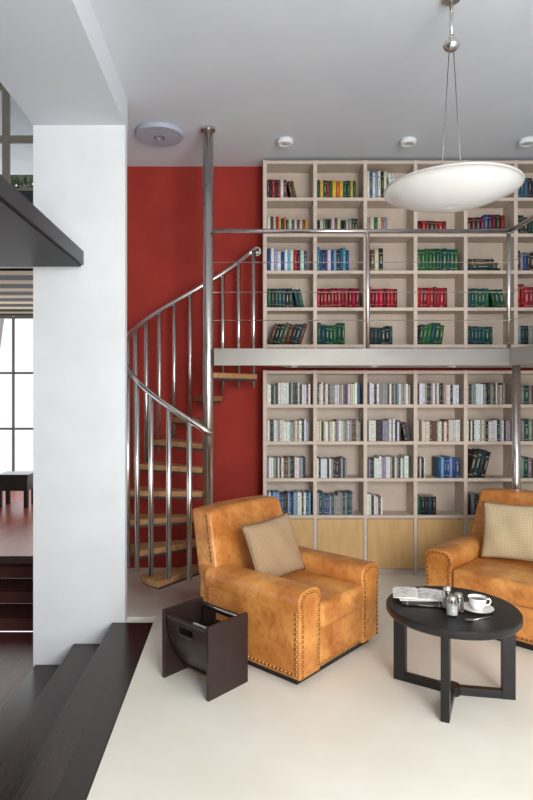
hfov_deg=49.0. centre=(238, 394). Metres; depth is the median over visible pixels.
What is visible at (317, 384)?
book
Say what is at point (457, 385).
book
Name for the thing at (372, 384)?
book
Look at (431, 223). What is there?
book
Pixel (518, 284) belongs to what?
book
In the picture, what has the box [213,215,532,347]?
balcony railing
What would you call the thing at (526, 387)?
book
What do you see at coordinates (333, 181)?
book
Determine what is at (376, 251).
book
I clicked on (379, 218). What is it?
book
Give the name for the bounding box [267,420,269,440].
book
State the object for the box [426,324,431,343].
book
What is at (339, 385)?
book
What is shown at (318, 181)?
book
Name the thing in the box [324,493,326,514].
book
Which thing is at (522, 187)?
book
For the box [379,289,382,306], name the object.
book
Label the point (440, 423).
book
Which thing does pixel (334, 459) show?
book
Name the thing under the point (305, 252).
book
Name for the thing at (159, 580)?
spiral staircase
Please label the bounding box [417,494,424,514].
book
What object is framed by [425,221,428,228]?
book
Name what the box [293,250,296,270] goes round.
book
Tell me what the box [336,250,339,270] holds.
book
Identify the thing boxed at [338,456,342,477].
book
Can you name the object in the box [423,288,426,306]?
book
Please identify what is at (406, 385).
book
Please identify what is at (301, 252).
book
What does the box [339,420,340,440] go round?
book
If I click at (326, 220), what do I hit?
book
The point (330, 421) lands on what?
book
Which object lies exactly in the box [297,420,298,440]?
book
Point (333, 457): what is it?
book
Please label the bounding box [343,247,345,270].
book
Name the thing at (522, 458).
book
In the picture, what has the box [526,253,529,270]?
book
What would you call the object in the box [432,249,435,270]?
book
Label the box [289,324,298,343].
book
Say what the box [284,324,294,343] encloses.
book
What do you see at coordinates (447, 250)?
book
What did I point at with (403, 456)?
book
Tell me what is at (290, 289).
book
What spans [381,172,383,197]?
book
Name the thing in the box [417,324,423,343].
book
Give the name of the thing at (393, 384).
book
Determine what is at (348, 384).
book
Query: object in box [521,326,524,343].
book
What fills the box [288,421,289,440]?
book
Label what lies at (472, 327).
book
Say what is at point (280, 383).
book
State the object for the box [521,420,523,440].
book
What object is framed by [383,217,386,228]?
book
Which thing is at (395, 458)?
book
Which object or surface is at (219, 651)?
magazine rack
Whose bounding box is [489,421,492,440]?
book
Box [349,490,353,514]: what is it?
book
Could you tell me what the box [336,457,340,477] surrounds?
book
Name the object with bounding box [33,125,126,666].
wall pillar
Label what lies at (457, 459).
book
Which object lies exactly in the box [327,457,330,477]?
book
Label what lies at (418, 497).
book
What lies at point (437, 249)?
book
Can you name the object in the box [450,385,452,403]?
book
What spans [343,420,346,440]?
book
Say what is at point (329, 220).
book
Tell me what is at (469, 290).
book
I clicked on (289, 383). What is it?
book
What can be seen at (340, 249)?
book
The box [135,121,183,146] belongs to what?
ceiling lamp
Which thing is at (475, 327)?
book
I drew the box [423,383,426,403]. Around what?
book
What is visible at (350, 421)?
book
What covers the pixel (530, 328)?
book
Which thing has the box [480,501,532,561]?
cushion
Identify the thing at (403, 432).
book
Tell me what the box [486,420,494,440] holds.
book
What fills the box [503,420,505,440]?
book
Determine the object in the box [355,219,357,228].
book
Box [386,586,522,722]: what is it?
coffee table
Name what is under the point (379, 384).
book
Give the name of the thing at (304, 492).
book
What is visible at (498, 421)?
book
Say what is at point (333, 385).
book
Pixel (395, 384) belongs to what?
book
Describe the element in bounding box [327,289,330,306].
book
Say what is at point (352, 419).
book
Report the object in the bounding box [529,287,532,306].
book
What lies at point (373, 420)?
book
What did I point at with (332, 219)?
book
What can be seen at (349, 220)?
book
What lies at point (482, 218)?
book
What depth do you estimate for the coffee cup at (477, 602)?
3.25 m
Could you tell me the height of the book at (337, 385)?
0.186 m
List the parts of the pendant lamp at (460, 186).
rod, lamp shade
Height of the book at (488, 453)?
0.251 m
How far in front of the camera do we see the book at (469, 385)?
5.53 m
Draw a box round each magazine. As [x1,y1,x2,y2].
[193,622,205,628]
[393,587,441,601]
[399,589,440,601]
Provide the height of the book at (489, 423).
0.184 m
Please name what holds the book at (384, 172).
on the bookcase at (403, 277)
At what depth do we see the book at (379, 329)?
5.54 m
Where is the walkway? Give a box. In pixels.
[214,344,532,489]
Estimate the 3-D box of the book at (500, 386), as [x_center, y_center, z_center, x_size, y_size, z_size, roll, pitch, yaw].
[2.483,-0.003,5.621,0.024,0.184,0.164,0,0,0]
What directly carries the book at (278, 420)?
on the bookcase at (398, 539)
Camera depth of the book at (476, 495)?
5.53 m
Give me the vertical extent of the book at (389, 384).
0.194 m
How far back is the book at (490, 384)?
5.53 m
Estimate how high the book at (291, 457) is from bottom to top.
0.190 m
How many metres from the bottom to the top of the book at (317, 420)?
0.191 m
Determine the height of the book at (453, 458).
0.191 m
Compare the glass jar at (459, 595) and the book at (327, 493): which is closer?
the glass jar at (459, 595)
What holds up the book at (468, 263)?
on the book at (469, 266)
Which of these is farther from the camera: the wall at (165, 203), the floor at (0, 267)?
the floor at (0, 267)
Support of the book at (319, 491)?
on the bookcase at (398, 539)
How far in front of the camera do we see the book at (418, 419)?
5.54 m
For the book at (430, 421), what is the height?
0.181 m
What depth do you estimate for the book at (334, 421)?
5.54 m
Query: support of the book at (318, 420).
on the bookcase at (398, 539)
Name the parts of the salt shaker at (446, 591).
lid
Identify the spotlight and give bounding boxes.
[277,137,292,146]
[400,137,415,146]
[518,137,532,146]
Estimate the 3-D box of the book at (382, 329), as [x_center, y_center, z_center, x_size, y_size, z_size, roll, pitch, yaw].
[1.368,-0.557,5.609,0.038,0.162,0.157,0,0,0]
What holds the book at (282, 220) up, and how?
on the bookcase at (403, 277)
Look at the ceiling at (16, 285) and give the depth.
8.49 m
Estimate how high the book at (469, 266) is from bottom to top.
0.028 m
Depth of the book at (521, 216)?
5.53 m
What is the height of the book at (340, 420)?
0.190 m
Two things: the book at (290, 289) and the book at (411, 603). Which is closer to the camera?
the book at (411, 603)
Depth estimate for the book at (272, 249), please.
5.53 m
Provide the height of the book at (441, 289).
0.190 m
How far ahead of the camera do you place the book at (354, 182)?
5.53 m
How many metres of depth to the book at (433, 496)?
5.53 m
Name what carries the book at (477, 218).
on the bookcase at (403, 277)
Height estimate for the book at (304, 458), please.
0.190 m
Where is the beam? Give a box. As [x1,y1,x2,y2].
[0,0,127,130]
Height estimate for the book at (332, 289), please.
0.188 m
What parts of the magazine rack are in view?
panel, panel, panel, rod, panel, panel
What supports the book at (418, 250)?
on the bookcase at (403, 277)
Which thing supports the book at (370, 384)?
on the bookcase at (398, 539)
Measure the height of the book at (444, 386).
0.185 m
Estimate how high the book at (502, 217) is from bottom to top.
0.178 m
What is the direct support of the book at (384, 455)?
on the bookcase at (398, 539)
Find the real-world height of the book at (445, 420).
0.203 m
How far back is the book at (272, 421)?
5.55 m
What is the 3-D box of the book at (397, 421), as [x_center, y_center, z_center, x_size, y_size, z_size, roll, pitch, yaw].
[1.509,0.345,5.612,0.018,0.183,0.162,0,0,0]
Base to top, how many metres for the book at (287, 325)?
0.212 m
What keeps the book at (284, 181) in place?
on the bookcase at (403, 277)
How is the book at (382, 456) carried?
on the bookcase at (398, 539)
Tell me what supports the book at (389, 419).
on the bookcase at (398, 539)
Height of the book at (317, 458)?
0.181 m
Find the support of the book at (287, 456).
on the bookcase at (398, 539)
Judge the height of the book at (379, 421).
0.195 m
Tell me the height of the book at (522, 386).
0.179 m
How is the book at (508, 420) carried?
on the bookcase at (398, 539)
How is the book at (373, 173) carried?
on the bookcase at (403, 277)
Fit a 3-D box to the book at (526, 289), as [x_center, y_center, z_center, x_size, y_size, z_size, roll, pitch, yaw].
[2.727,-0.924,5.610,0.041,0.198,0.161,0,0,0]
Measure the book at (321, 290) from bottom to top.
0.183 m
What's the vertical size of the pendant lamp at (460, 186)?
1.188 m
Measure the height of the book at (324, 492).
0.181 m
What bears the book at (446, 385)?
on the bookcase at (398, 539)
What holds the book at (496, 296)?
on the bookcase at (403, 277)
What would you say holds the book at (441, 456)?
on the bookcase at (398, 539)
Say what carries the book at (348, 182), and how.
on the bookcase at (403, 277)
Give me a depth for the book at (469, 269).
5.53 m
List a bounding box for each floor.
[0,174,83,266]
[0,267,32,268]
[0,489,32,555]
[0,632,32,710]
[87,568,532,799]
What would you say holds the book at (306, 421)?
on the bookcase at (398, 539)
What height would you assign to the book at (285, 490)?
0.204 m
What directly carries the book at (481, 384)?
on the bookcase at (398, 539)
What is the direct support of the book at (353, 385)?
on the bookcase at (398, 539)
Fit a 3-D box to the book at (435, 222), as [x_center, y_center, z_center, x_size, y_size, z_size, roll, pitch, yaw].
[1.870,-1.584,5.613,0.038,0.124,0.158,0,0,0]
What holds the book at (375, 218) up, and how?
on the bookcase at (403, 277)
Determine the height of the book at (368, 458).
0.178 m
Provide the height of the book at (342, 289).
0.187 m
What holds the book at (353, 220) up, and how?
on the bookcase at (403, 277)
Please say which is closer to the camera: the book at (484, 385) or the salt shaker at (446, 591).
the salt shaker at (446, 591)
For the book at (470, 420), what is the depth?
5.54 m
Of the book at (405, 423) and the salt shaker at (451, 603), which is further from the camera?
the book at (405, 423)
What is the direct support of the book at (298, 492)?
on the bookcase at (398, 539)
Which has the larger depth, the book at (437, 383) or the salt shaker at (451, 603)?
the book at (437, 383)
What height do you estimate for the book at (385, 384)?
0.194 m
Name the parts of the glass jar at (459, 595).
lid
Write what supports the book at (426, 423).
on the bookcase at (398, 539)
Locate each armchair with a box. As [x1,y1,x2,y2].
[193,495,378,684]
[424,488,532,650]
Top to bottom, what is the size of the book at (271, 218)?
0.166 m
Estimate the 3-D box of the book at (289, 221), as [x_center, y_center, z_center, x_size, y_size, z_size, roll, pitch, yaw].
[0.484,-1.591,5.605,0.029,0.137,0.156,0,0,0]
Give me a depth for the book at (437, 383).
5.54 m
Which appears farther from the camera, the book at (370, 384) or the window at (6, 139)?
the window at (6, 139)
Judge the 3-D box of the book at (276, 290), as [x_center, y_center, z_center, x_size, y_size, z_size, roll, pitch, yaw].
[0.356,-0.917,5.621,0.031,0.182,0.171,0,0,0]
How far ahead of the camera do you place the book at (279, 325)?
5.53 m
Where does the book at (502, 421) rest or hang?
on the bookcase at (398, 539)
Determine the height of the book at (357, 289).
0.185 m
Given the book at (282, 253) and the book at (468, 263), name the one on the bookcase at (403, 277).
the book at (282, 253)
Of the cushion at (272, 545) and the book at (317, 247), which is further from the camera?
the book at (317, 247)
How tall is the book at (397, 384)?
0.193 m
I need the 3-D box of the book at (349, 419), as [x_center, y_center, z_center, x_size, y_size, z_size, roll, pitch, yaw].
[1.081,0.337,5.619,0.024,0.200,0.170,0,0,0]
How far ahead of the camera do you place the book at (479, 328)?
5.53 m
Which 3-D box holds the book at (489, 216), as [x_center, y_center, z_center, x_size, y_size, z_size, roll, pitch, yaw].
[2.379,-1.616,5.621,0.031,0.186,0.179,0,0,0]
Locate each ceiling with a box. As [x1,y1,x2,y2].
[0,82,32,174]
[0,269,32,316]
[89,0,532,165]
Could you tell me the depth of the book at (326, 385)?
5.54 m
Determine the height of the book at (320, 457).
0.176 m
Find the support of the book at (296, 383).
on the bookcase at (398, 539)
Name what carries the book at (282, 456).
on the bookcase at (398, 539)
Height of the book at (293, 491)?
0.207 m
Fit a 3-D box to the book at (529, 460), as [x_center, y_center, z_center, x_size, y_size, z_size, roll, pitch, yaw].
[2.760,0.696,5.621,0.036,0.176,0.171,0,0,0]
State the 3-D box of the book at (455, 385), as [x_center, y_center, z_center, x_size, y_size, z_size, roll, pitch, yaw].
[2.057,-0.004,5.628,0.016,0.184,0.175,0,0,0]
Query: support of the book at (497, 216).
on the bookcase at (403, 277)
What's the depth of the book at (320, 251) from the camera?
5.53 m
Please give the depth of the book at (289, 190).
5.53 m
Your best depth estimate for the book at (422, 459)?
5.54 m
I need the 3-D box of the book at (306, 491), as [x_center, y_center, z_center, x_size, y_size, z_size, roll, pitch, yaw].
[0.649,1.030,5.616,0.024,0.207,0.165,0,0,0]
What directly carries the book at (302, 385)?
on the bookcase at (398, 539)
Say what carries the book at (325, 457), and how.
on the bookcase at (398, 539)
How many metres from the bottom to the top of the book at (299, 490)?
0.206 m
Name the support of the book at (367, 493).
on the bookcase at (398, 539)
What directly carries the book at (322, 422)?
on the bookcase at (398, 539)
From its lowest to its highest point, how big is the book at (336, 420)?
0.204 m
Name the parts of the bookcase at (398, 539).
shelf, shelf, shelf, shelf, shelf, door, door, shelf, shelf, shelf, shelf, shelf, door, shelf, shelf, shelf, shelf, shelf, panel, door, shelf, shelf, shelf, shelf, shelf, door, shelf, shelf, shelf, shelf, shelf, shelf, shelf, shelf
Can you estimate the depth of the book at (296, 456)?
5.54 m
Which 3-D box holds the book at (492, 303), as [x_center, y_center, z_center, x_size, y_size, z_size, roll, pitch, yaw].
[2.408,-0.914,5.608,0.064,0.177,0.164,0,0,0]
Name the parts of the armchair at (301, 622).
nail trim, backrest, nail trim, armrest, nail trim, armrest, nail trim, seat, nail trim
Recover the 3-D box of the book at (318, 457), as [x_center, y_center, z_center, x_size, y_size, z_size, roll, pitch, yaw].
[0.766,0.691,5.618,0.019,0.188,0.176,0,0,0]
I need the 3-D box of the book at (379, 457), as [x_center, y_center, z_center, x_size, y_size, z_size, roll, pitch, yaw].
[1.339,0.683,5.612,0.025,0.203,0.160,0,0,0]
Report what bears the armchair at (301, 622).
on the floor at (351, 730)
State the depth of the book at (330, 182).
5.53 m
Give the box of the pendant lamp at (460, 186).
[383,0,524,212]
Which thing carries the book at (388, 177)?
on the bookcase at (403, 277)
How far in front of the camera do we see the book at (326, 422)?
5.54 m
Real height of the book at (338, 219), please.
0.155 m
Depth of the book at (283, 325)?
5.53 m
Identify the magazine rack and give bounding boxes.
[162,596,247,701]
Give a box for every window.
[0,83,32,190]
[0,316,32,470]
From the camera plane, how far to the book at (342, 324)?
5.53 m
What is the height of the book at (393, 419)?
0.206 m
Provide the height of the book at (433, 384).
0.200 m
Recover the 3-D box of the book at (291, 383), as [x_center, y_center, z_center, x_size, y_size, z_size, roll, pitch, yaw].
[0.502,-0.014,5.625,0.022,0.206,0.178,0,0,0]
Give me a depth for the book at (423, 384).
5.53 m
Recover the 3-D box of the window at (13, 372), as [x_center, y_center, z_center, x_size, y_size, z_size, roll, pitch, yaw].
[-3.775,0.110,10.900,4.390,3.160,0.040,0,0,0]
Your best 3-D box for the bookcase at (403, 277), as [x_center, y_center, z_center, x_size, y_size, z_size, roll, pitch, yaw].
[1.663,-1.306,5.622,2.870,1.812,0.245,0,0,0]
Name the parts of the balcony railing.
post, handrail, post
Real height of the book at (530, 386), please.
0.179 m
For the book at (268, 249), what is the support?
on the bookcase at (403, 277)
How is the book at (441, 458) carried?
on the bookcase at (398, 539)
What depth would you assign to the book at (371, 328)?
5.54 m
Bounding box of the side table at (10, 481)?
[0,471,32,507]
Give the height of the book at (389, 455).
0.196 m
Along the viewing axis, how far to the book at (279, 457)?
5.54 m
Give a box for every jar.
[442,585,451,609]
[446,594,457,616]
[454,592,463,612]
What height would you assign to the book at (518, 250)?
0.196 m
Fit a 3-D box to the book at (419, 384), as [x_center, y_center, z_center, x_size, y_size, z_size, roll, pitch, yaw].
[1.716,-0.010,5.616,0.016,0.197,0.170,0,0,0]
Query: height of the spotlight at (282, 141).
0.042 m
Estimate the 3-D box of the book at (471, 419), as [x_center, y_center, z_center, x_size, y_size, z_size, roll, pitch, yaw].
[2.255,0.337,5.617,0.020,0.199,0.171,0,0,0]
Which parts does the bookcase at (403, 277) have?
shelf, shelf, shelf, shelf, shelf, shelf, shelf, shelf, shelf, shelf, shelf, shelf, shelf, shelf, shelf, shelf, shelf, shelf, shelf, shelf, shelf, shelf, shelf, shelf, shelf, shelf, shelf, shelf, shelf, shelf, shelf, shelf, shelf, shelf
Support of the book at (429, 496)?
on the bookcase at (398, 539)
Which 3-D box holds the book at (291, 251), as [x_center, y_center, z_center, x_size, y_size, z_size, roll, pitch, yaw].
[0.499,-1.274,5.617,0.028,0.200,0.181,0,0,0]
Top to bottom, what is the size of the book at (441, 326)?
0.186 m
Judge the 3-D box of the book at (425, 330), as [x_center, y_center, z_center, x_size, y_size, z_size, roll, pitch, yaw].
[1.762,-0.571,5.604,0.064,0.190,0.155,0,0,0]
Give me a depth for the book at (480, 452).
5.53 m
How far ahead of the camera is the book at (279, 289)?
5.53 m
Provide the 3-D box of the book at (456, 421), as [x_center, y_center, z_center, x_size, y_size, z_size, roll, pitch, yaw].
[2.063,0.336,5.621,0.024,0.202,0.179,0,0,0]
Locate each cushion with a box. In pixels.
[241,512,304,576]
[282,570,362,627]
[452,557,532,609]
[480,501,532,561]
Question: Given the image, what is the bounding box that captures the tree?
[0,175,32,345]
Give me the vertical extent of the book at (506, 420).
0.195 m
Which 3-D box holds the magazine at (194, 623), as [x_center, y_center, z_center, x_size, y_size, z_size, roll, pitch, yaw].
[-0.202,1.517,3.501,0.210,0.250,0.012,0,0,44]
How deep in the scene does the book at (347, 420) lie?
5.55 m
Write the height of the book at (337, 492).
0.204 m
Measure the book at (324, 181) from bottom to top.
0.170 m
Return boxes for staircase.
[0,556,32,630]
[0,623,152,799]
[127,125,260,589]
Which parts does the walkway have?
support post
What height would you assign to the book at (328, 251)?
0.202 m
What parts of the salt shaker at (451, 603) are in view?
lid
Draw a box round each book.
[267,180,268,197]
[267,217,269,228]
[267,248,270,270]
[267,289,270,306]
[267,383,268,403]
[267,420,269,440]
[267,456,268,477]
[268,323,277,343]
[268,456,270,477]
[269,179,271,197]
[269,385,270,403]
[270,217,272,228]
[271,248,273,270]
[271,289,274,306]
[271,385,273,403]
[271,420,273,440]
[271,456,272,477]
[272,180,274,197]
[272,324,281,343]
[273,217,275,228]
[273,419,275,440]
[273,456,275,477]
[274,248,276,270]
[275,180,277,197]
[275,289,277,306]
[275,385,277,403]
[275,456,277,477]
[276,324,285,343]
[277,252,280,270]
[277,383,279,403]
[277,419,279,440]
[278,180,279,197]
[278,217,280,228]
[278,288,281,306]
[279,419,281,440]
[279,457,280,477]
[280,180,282,197]
[280,323,289,343]
[280,383,281,403]
[280,456,282,477]
[280,492,283,513]
[281,218,283,228]
[281,252,283,270]
[281,419,283,440]
[282,288,284,306]
[282,383,283,403]
[282,456,284,477]
[283,180,286,197]
[283,492,285,512]
[284,250,286,270]
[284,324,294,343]
[284,383,285,403]
[284,421,285,440]
[284,456,287,477]
[285,288,288,306]
[285,490,287,511]
[286,383,288,403]
[286,421,287,440]
[287,181,292,197]
[287,250,289,270]
[287,456,289,477]
[287,490,289,514]
[288,220,291,228]
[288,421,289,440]
[289,288,291,306]
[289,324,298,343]
[289,383,290,403]
[289,421,292,440]
[290,181,296,197]
[290,250,292,270]
[290,456,292,477]
[290,492,292,514]
[291,383,292,403]
[292,289,299,306]
[292,420,294,440]
[292,456,294,477]
[292,490,295,514]
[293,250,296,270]
[293,324,302,343]
[293,383,295,403]
[294,420,296,440]
[294,456,296,477]
[296,289,303,306]
[296,383,297,403]
[296,456,298,477]
[296,490,299,514]
[297,250,299,270]
[297,323,307,343]
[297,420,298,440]
[298,420,301,440]
[298,456,300,477]
[299,385,301,403]
[299,490,301,514]
[300,251,303,270]
[300,419,303,440]
[300,456,302,477]
[302,385,303,403]
[302,456,305,477]
[302,490,305,514]
[304,251,306,270]
[304,385,305,403]
[304,419,305,440]
[305,490,308,514]
[306,384,309,403]
[306,385,307,403]
[306,421,307,440]
[307,490,310,514]
[317,180,319,197]
[317,247,318,270]
[317,289,319,306]
[317,323,320,343]
[317,384,318,403]
[317,420,318,440]
[317,456,320,477]
[317,458,318,477]
[317,490,321,514]
[317,491,318,514]
[318,420,320,440]
[319,250,321,270]
[319,382,322,403]
[319,384,320,403]
[320,180,322,197]
[320,289,322,306]
[320,457,322,477]
[320,490,323,514]
[321,325,324,343]
[321,421,323,440]
[321,457,324,477]
[322,250,324,270]
[323,180,326,197]
[323,289,326,306]
[323,383,324,403]
[323,457,326,477]
[324,492,328,514]
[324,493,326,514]
[325,219,327,228]
[325,250,326,270]
[325,325,328,343]
[325,384,327,403]
[325,421,327,440]
[325,457,328,477]
[327,181,328,197]
[327,250,330,270]
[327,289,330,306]
[327,421,329,440]
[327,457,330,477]
[327,493,330,514]
[328,219,330,228]
[328,384,329,403]
[329,181,331,197]
[329,325,332,343]
[329,457,332,477]
[330,384,331,403]
[330,421,331,440]
[330,493,333,514]
[331,218,333,228]
[331,250,332,270]
[331,288,333,306]
[331,457,335,477]
[331,492,335,514]
[332,180,335,197]
[332,384,334,403]
[332,421,333,440]
[333,250,335,270]
[333,325,336,343]
[333,457,337,477]
[333,492,337,514]
[334,218,336,228]
[334,288,336,306]
[334,419,338,440]
[334,421,335,440]
[335,323,340,343]
[335,385,336,403]
[336,181,338,197]
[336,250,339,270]
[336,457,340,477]
[336,490,339,513]
[337,218,339,228]
[337,288,340,306]
[337,385,338,403]
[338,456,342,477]
[339,181,342,197]
[339,248,342,270]
[339,385,340,403]
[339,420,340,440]
[339,491,342,514]
[340,420,342,440]
[340,456,344,477]
[340,490,344,514]
[341,288,343,306]
[341,323,344,343]
[341,385,342,403]
[342,384,344,403]
[342,420,344,440]
[342,490,346,513]
[343,181,346,197]
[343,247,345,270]
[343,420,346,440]
[344,288,347,306]
[344,457,346,477]
[344,490,348,514]
[345,384,347,403]
[346,250,348,270]
[346,419,351,440]
[346,490,350,514]
[347,181,349,197]
[347,420,348,440]
[348,218,351,228]
[348,288,351,306]
[348,384,349,403]
[349,419,353,440]
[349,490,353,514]
[350,181,352,197]
[350,384,351,403]
[351,383,356,403]
[352,219,354,228]
[352,288,355,306]
[352,384,354,403]
[352,419,355,440]
[353,181,355,197]
[354,419,358,440]
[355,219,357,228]
[356,288,358,306]
[357,384,359,403]
[367,171,369,197]
[367,218,369,228]
[367,383,368,403]
[367,420,368,440]
[367,457,371,477]
[367,492,370,514]
[367,493,368,514]
[368,420,370,440]
[368,458,369,477]
[369,383,371,403]
[369,457,373,477]
[370,172,371,197]
[370,217,373,228]
[370,250,374,270]
[370,327,373,343]
[370,493,373,514]
[371,289,374,306]
[371,420,373,440]
[371,457,375,477]
[371,493,375,514]
[372,172,374,197]
[372,384,373,403]
[373,420,375,440]
[374,217,377,228]
[374,327,377,343]
[374,384,375,403]
[374,494,377,514]
[375,173,377,197]
[375,250,378,270]
[375,289,378,306]
[375,455,381,477]
[375,457,378,477]
[375,494,380,514]
[376,384,378,403]
[376,420,377,440]
[377,171,380,197]
[378,217,380,228]
[378,248,382,270]
[378,328,380,343]
[378,420,380,440]
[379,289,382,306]
[379,384,380,403]
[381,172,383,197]
[381,328,384,343]
[382,326,388,343]
[382,384,384,403]
[382,420,384,440]
[382,455,387,477]
[382,456,384,477]
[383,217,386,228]
[383,288,386,306]
[384,172,385,189]
[384,455,389,477]
[385,384,386,403]
[385,420,387,440]
[386,174,391,186]
[386,455,391,477]
[387,217,389,228]
[387,289,389,306]
[387,384,388,403]
[389,326,392,343]
[389,384,390,403]
[389,419,390,440]
[389,455,393,477]
[390,289,393,306]
[390,455,396,477]
[391,384,392,403]
[391,419,392,440]
[393,384,394,403]
[393,419,394,440]
[394,289,396,306]
[395,384,396,403]
[395,420,396,440]
[397,384,398,403]
[397,420,400,440]
[397,421,398,440]
[397,458,398,477]
[398,457,402,477]
[399,384,400,403]
[400,454,405,477]
[401,384,402,403]
[401,422,407,440]
[401,601,441,607]
[402,454,407,477]
[403,384,404,403]
[404,422,409,440]
[405,384,407,403]
[408,385,409,403]
[417,221,421,228]
[417,249,420,270]
[417,288,419,306]
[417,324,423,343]
[417,383,418,403]
[417,419,420,440]
[417,420,418,440]
[417,457,420,477]
[417,458,418,477]
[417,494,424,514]
[417,496,420,514]
[418,419,422,440]
[418,456,423,477]
[419,384,420,403]
[420,288,422,306]
[420,383,422,403]
[421,250,424,270]
[421,494,427,514]
[422,325,427,343]
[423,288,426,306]
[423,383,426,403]
[423,384,424,403]
[423,421,424,440]
[424,249,428,270]
[424,494,431,514]
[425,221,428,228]
[425,421,427,440]
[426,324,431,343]
[426,421,429,440]
[427,288,429,306]
[427,383,428,403]
[428,494,435,514]
[429,221,433,228]
[429,249,431,270]
[429,383,430,403]
[430,288,432,306]
[430,323,435,343]
[430,421,433,440]
[430,422,431,440]
[431,421,435,440]
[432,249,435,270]
[432,287,436,306]
[432,383,434,403]
[432,456,439,477]
[433,323,440,343]
[434,221,437,228]
[435,383,436,403]
[435,421,437,440]
[436,248,438,270]
[437,288,439,306]
[437,383,438,403]
[437,456,443,477]
[438,221,442,228]
[438,325,443,343]
[438,421,441,440]
[439,249,441,270]
[439,383,440,403]
[440,288,442,306]
[440,419,447,440]
[440,421,443,440]
[441,383,442,403]
[441,455,449,477]
[441,456,445,477]
[442,248,445,270]
[443,288,446,306]
[443,385,445,403]
[444,421,446,440]
[446,249,449,270]
[446,385,447,403]
[447,419,452,440]
[448,385,449,403]
[448,420,450,440]
[449,456,455,477]
[450,249,453,270]
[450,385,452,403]
[450,419,454,440]
[450,457,451,477]
[452,419,457,440]
[453,385,454,403]
[454,249,457,270]
[455,385,456,403]
[455,419,459,440]
[456,458,458,477]
[457,385,458,403]
[468,217,470,228]
[468,259,493,261]
[468,263,497,264]
[468,265,496,267]
[468,268,499,270]
[468,289,470,306]
[468,326,470,343]
[468,384,472,403]
[468,419,475,440]
[468,449,478,477]
[468,492,474,514]
[468,494,469,514]
[469,385,470,403]
[470,420,471,440]
[470,492,477,512]
[471,218,475,228]
[471,288,473,306]
[471,326,473,343]
[471,419,477,440]
[472,420,473,440]
[472,448,482,477]
[473,384,475,403]
[473,419,479,440]
[474,288,477,306]
[474,326,477,343]
[476,217,479,228]
[476,384,477,403]
[477,419,481,440]
[477,448,486,477]
[478,289,480,306]
[478,327,480,343]
[478,384,480,403]
[480,215,487,228]
[480,217,483,228]
[480,383,489,403]
[481,288,484,306]
[481,327,484,343]
[481,384,482,403]
[481,451,490,477]
[482,420,483,440]
[483,384,485,403]
[484,421,485,440]
[485,289,488,306]
[485,327,488,343]
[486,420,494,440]
[486,421,487,440]
[488,215,490,228]
[488,421,490,440]
[489,289,495,306]
[489,327,492,343]
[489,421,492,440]
[490,384,491,403]
[490,419,499,440]
[491,215,495,228]
[492,384,493,403]
[493,289,500,306]
[494,384,495,403]
[495,420,496,440]
[496,215,499,228]
[497,289,505,306]
[497,383,504,403]
[497,385,498,403]
[499,385,501,403]
[500,215,504,228]
[501,420,503,440]
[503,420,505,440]
[506,420,507,440]
[508,420,509,440]
[518,250,519,270]
[518,284,519,306]
[518,326,520,343]
[520,183,523,197]
[520,215,522,233]
[520,253,522,270]
[520,284,523,306]
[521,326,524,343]
[521,385,523,403]
[521,419,531,440]
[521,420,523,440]
[521,456,527,477]
[521,457,523,477]
[523,217,527,233]
[523,253,525,270]
[524,178,527,197]
[524,287,528,306]
[524,385,528,403]
[524,420,527,440]
[525,326,527,343]
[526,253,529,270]
[528,178,531,197]
[528,221,531,233]
[528,326,532,343]
[528,458,531,477]
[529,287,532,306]
[529,385,531,403]
[530,253,532,270]
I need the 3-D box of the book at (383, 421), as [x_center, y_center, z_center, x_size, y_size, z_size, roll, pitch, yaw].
[1.373,0.339,5.622,0.021,0.196,0.178,0,0,0]
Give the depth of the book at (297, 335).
5.53 m
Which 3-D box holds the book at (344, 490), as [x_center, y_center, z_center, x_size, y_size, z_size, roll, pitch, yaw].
[1.034,1.032,5.618,0.021,0.204,0.170,0,0,0]
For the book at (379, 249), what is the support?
on the bookcase at (403, 277)
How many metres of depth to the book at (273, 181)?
5.53 m
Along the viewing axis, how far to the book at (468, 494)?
5.53 m
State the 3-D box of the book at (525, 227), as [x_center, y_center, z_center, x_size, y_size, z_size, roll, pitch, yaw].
[2.717,-1.603,5.608,0.042,0.160,0.162,0,0,0]
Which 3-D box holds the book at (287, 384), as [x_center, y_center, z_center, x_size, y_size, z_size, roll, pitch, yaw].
[0.461,-0.014,5.616,0.022,0.205,0.154,0,0,0]
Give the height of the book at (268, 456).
0.188 m
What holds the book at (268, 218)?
on the bookcase at (403, 277)
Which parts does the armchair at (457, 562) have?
nail trim, armrest, backrest, seat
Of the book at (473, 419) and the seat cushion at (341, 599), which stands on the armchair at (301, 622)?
the seat cushion at (341, 599)
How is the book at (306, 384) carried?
on the bookcase at (398, 539)
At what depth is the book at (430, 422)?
5.54 m
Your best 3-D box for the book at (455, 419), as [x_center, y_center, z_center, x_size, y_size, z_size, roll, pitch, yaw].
[2.086,0.335,5.620,0.020,0.203,0.172,0,0,0]
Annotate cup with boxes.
[464,594,493,612]
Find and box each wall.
[19,191,32,203]
[127,166,532,567]
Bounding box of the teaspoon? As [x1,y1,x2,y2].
[465,616,490,620]
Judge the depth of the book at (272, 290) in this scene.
5.53 m
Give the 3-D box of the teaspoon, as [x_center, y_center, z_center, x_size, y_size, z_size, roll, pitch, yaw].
[1.286,1.201,3.131,0.158,0.008,0.033,0,0,-11]
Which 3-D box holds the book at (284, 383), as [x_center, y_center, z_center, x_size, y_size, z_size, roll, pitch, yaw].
[0.439,-0.014,5.623,0.021,0.204,0.168,0,0,0]
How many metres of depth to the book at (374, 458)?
5.53 m
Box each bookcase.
[262,160,532,347]
[262,370,532,575]
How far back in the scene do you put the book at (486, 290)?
5.54 m

